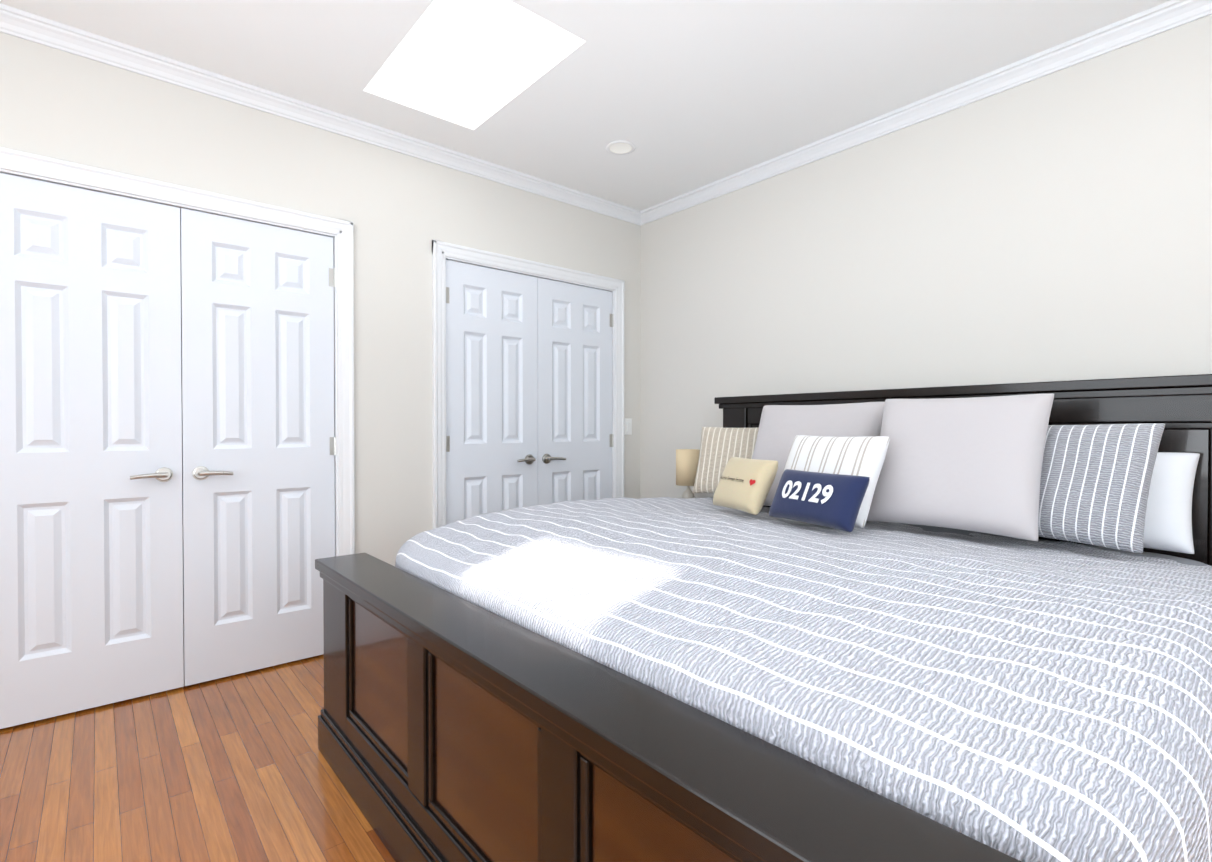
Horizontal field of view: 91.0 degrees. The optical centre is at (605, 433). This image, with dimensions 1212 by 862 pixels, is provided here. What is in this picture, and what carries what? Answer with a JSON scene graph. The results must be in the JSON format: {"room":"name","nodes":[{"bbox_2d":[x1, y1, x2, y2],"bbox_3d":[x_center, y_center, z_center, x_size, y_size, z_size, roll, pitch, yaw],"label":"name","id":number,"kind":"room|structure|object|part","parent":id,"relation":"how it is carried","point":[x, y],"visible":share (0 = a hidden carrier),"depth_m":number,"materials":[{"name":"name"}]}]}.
{"room":"bedroom","nodes":[
{"label":"bedroom","id":0,"kind":"room"},
{"bbox_2d":[0,654,394,861],"bbox_3d":[-0.090,1.152,1.138,4.849,0.100,4.600,-1,1,-40],"label":"floor","id":1,"kind":"structure","parent":0,"point":[235,768],"depth_m":1.87,"materials":[{"name":"brown wood"}]},
{"bbox_2d":[315,374,1211,861],"bbox_3d":[0.586,0.451,1.963,2.304,1.285,2.240,-1,1,-40],"label":"bed","id":2,"kind":"object","parent":1,"relation":"on","point":[649,680],"visible":0.88,"depth_m":1.06,"materials":[{"name":"grey fabric"}]},
{"bbox_3d":[-0.225,0.771,1.275,0.172,0.659,2.196,-1,1,-40],"label":"footboard","id":3,"kind":"part","parent":2,"relation":"part of","materials":[{"name":"brown wood"}]},
{"bbox_2d":[692,427,758,492],"bbox_3d":[0.693,0.144,3.156,0.443,0.385,0.098,0,-21,30],"label":"pillow","id":4,"kind":"object","parent":2,"relation":"on","point":[720,447],"visible":0.48,"depth_m":3.16,"materials":[{"name":"beige fabric"}]},
{"bbox_2d":[713,457,777,514],"bbox_3d":[0.585,0.216,2.533,0.102,0.237,0.332,27,-8,-18],"label":"pillow","id":5,"kind":"object","parent":2,"relation":"on","point":[744,484],"visible":1,"depth_m":2.44,"materials":[{"name":"fabric"}]},
{"bbox_2d":[395,497,1211,861],"bbox_3d":[0.612,0.490,1.986,2.016,0.384,2.108,-1,1,-40],"label":"duvet","id":6,"kind":"object","parent":2,"relation":"on","point":[1041,700],"depth_m":1.01,"materials":[{"name":"grey fabric"}]},
{"bbox_2d":[752,402,884,505],"bbox_3d":[0.944,0.106,2.758,0.149,0.529,0.635,28,-17,-37],"label":"pillow sham","id":7,"kind":"object","parent":2,"relation":"on","point":[781,427],"visible":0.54,"depth_m":2.76,"materials":[{"name":"grey fabric"}]},
{"bbox_2d":[769,469,869,531],"bbox_3d":[0.761,0.235,2.167,0.101,0.199,0.408,27,-10,-22],"label":"pillow","id":8,"kind":"object","parent":2,"relation":"on","point":[833,501],"visible":1,"depth_m":2.09,"materials":[{"name":"blue fabric"}]},
{"bbox_2d":[782,435,889,527],"bbox_3d":[0.860,0.170,2.323,0.119,0.346,0.457,25,-10,-24],"label":"pillow","id":9,"kind":"object","parent":2,"relation":"on","point":[861,456],"visible":0.52,"depth_m":2.22,"materials":[{"name":"white fabric"}]},
{"bbox_2d":[866,393,1053,540],"bbox_3d":[1.245,0.102,2.143,0.147,0.510,0.558,28,-18,-38],"label":"pillow sham","id":10,"kind":"object","parent":2,"relation":"on","point":[972,464],"visible":0.96,"depth_m":2.05,"materials":[{"name":"grey fabric"}]},
{"bbox_3d":[1.409,0.443,2.665,0.140,1.285,2.240,-1,1,-40],"label":"headboard","id":11,"kind":"part","parent":2,"relation":"part of","materials":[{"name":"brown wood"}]},
{"bbox_3d":[0.632,0.637,2.005,1.940,0.468,1.920,-1,1,-40],"label":"mattress","id":12,"kind":"part","parent":2,"relation":"part of","materials":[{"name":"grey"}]},
{"bbox_2d":[1038,423,1164,553],"bbox_3d":[1.503,0.160,2.025,0.128,0.414,0.558,25,-11,-27],"label":"striped pillow","id":13,"kind":"object","parent":2,"relation":"on","point":[1095,482],"visible":0.6,"depth_m":1.86,"materials":[{"name":"grey fabric"}]},
{"bbox_2d":[1143,452,1199,553],"bbox_3d":[1.706,0.220,2.115,0.139,0.337,0.558,28,-17,-37],"label":"pillow","id":14,"kind":"object","parent":2,"relation":"on","point":[1168,522],"visible":0.17,"depth_m":1.92,"materials":[{"name":"white fabric"}]},
{"bbox_3d":[0.425,0.775,3.650,0.441,0.600,0.484,-1,1,-40],"label":"nightstand","id":15,"kind":"object","parent":1,"relation":"on","visible":0},
{"bbox_2d":[676,449,699,497],"bbox_3d":[0.501,0.287,3.634,0.150,0.374,0.150,-1,1,-40],"label":"lamp","id":16,"kind":"object","parent":15,"relation":"on","point":[686,464],"visible":0.6,"depth_m":3.57,"materials":[{"name":"beige fabric"}]},
{"bbox_2d":[0,32,640,565],"bbox_3d":[-1.534,-0.316,2.815,4.849,2.800,0.150,-1,1,-40],"label":"wall","id":17,"kind":"structure","parent":0,"point":[400,210],"depth_m":3.01,"materials":[{"name":"white paint"}]},
{"bbox_2d":[0,173,183,728],"bbox_3d":[-2.015,0.066,2.312,0.606,2.023,0.098,-1,1,-40],"label":"closet door","id":18,"kind":"structure","parent":17,"relation":"in","point":[91,569],"depth_m":2.32,"materials":[{"name":"white paint"}]},
{"bbox_3d":[-1.850,0.173,2.429,0.144,0.062,0.060,-1,1,-40],"label":"handle","id":19,"kind":"part","parent":18,"relation":"part of","materials":[{"name":"silver metal"}]},
{"bbox_2d":[0,147,354,555],"bbox_3d":[-1.813,0.027,2.545,1.384,2.119,0.143,-1,1,-40],"label":"trim","id":20,"kind":"structure","parent":17,"relation":"attached to","point":[56,171],"depth_m":2.81,"materials":[{"name":"white paint"}]},
{"bbox_2d":[180,208,334,685],"bbox_3d":[-1.551,0.062,2.707,0.606,2.023,0.098,-1,1,-40],"label":"closet door","id":21,"kind":"structure","parent":17,"relation":"in","point":[257,391],"depth_m":2.69,"materials":[{"name":"white paint"}]},
{"bbox_3d":[-1.691,0.172,2.564,0.144,0.062,0.060,-1,1,-40],"label":"handle","id":22,"kind":"part","parent":21,"relation":"part of","materials":[{"name":"silver metal"}]},
{"bbox_2d":[0,3,639,224],"bbox_3d":[-1.468,-1.492,2.726,4.549,0.077,0.052,-1,1,-40],"label":"crown molding","id":23,"kind":"structure","parent":17,"relation":"attached to","point":[15,22],"depth_m":2.68,"materials":[{"name":"white paint"}]},
{"bbox_2d":[329,268,335,454],"bbox_3d":[-1.330,0.063,2.906,0.032,1.730,0.011,-1,1,-40],"label":"door hinges","id":24,"kind":"object","parent":17,"relation":"attached to","point":[332,284],"visible":0.58,"depth_m":2.90,"materials":[{"name":"silver metal"}]},
{"bbox_2d":[446,260,537,524],"bbox_3d":[-0.646,0.053,3.479,0.606,2.023,0.098,-1,1,-40],"label":"closet door","id":25,"kind":"structure","parent":17,"relation":"in","point":[491,382],"depth_m":3.47,"materials":[{"name":"white paint"}]},
{"bbox_3d":[-0.481,0.161,3.596,0.144,0.062,0.060,-1,1,-40],"label":"handle","id":26,"kind":"part","parent":25,"relation":"part of","materials":[{"name":"silver metal"}]},
{"bbox_2d":[432,240,624,528],"bbox_3d":[-0.444,0.015,3.712,1.384,2.119,0.143,-1,1,-40],"label":"trim","id":27,"kind":"structure","parent":17,"relation":"attached to","point":[442,252],"depth_m":3.40,"materials":[{"name":"white paint"}]},
{"bbox_2d":[446,287,612,451],"bbox_3d":[-0.419,0.055,3.683,1.236,1.730,0.011,-1,1,-40],"label":"door hinges","id":28,"kind":"object","parent":17,"relation":"attached to","point":[448,437],"visible":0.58,"depth_m":3.30,"materials":[{"name":"silver metal"}]},
{"bbox_2d":[537,278,611,504],"bbox_3d":[-0.182,0.049,3.875,0.606,2.023,0.098,-1,1,-40],"label":"closet door","id":29,"kind":"structure","parent":17,"relation":"in","point":[574,391],"depth_m":3.86,"materials":[{"name":"white paint"}]},
{"bbox_3d":[-0.322,0.159,3.731,0.144,0.062,0.060,-1,1,-40],"label":"handle","id":30,"kind":"part","parent":29,"relation":"part of","materials":[{"name":"silver metal"}]},
{"bbox_2d":[624,419,631,434],"bbox_3d":[0.157,-0.044,4.154,0.070,0.114,0.012,-1,1,-40],"label":"switch plate","id":31,"kind":"object","parent":17,"relation":"attached to","point":[627,426],"visible":0.95,"depth_m":4.15,"materials":[{"name":"white plastic"}]},
{"bbox_2d":[0,0,1169,210],"bbox_3d":[-0.090,-1.588,1.109,4.849,0.150,4.600,-1,1,-40],"label":"ceiling","id":32,"kind":"structure","parent":0,"point":[684,96],"depth_m":2.48,"materials":[{"name":"white paint"}]},
{"bbox_2d":[364,0,583,128],"bbox_3d":[-0.582,-1.838,2.487,0.545,0.620,0.912,-1,1,-40],"label":"skylight well","id":33,"kind":"object","parent":32,"relation":"attached to","point":[466,50],"visible":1,"depth_m":2.86,"materials":[{"name":"white paint"}]},
{"bbox_2d":[606,140,635,154],"bbox_3d":[0.079,-1.532,3.200,0.160,0.006,0.160,-1,1,-40],"label":"recessed light","id":34,"kind":"object","parent":32,"relation":"in","point":[620,147],"visible":1,"depth_m":3.20,"materials":[{"name":"white plastic"}]},
{"bbox_2d":[640,14,1211,497],"bbox_3d":[1.697,-0.314,2.647,0.150,2.800,4.600,-1,1,-40],"label":"wall","id":35,"kind":"structure","parent":0,"point":[1056,226],"depth_m":2.65,"materials":[{"name":"white paint"}]},
{"bbox_2d":[640,0,1211,225],"bbox_3d":[1.617,-1.490,2.572,0.052,0.077,4.170,-1,1,-40],"label":"crown molding","id":36,"kind":"structure","parent":35,"relation":"attached to","point":[1160,18],"depth_m":2.61,"materials":[{"name":"white paint"}]}
]}

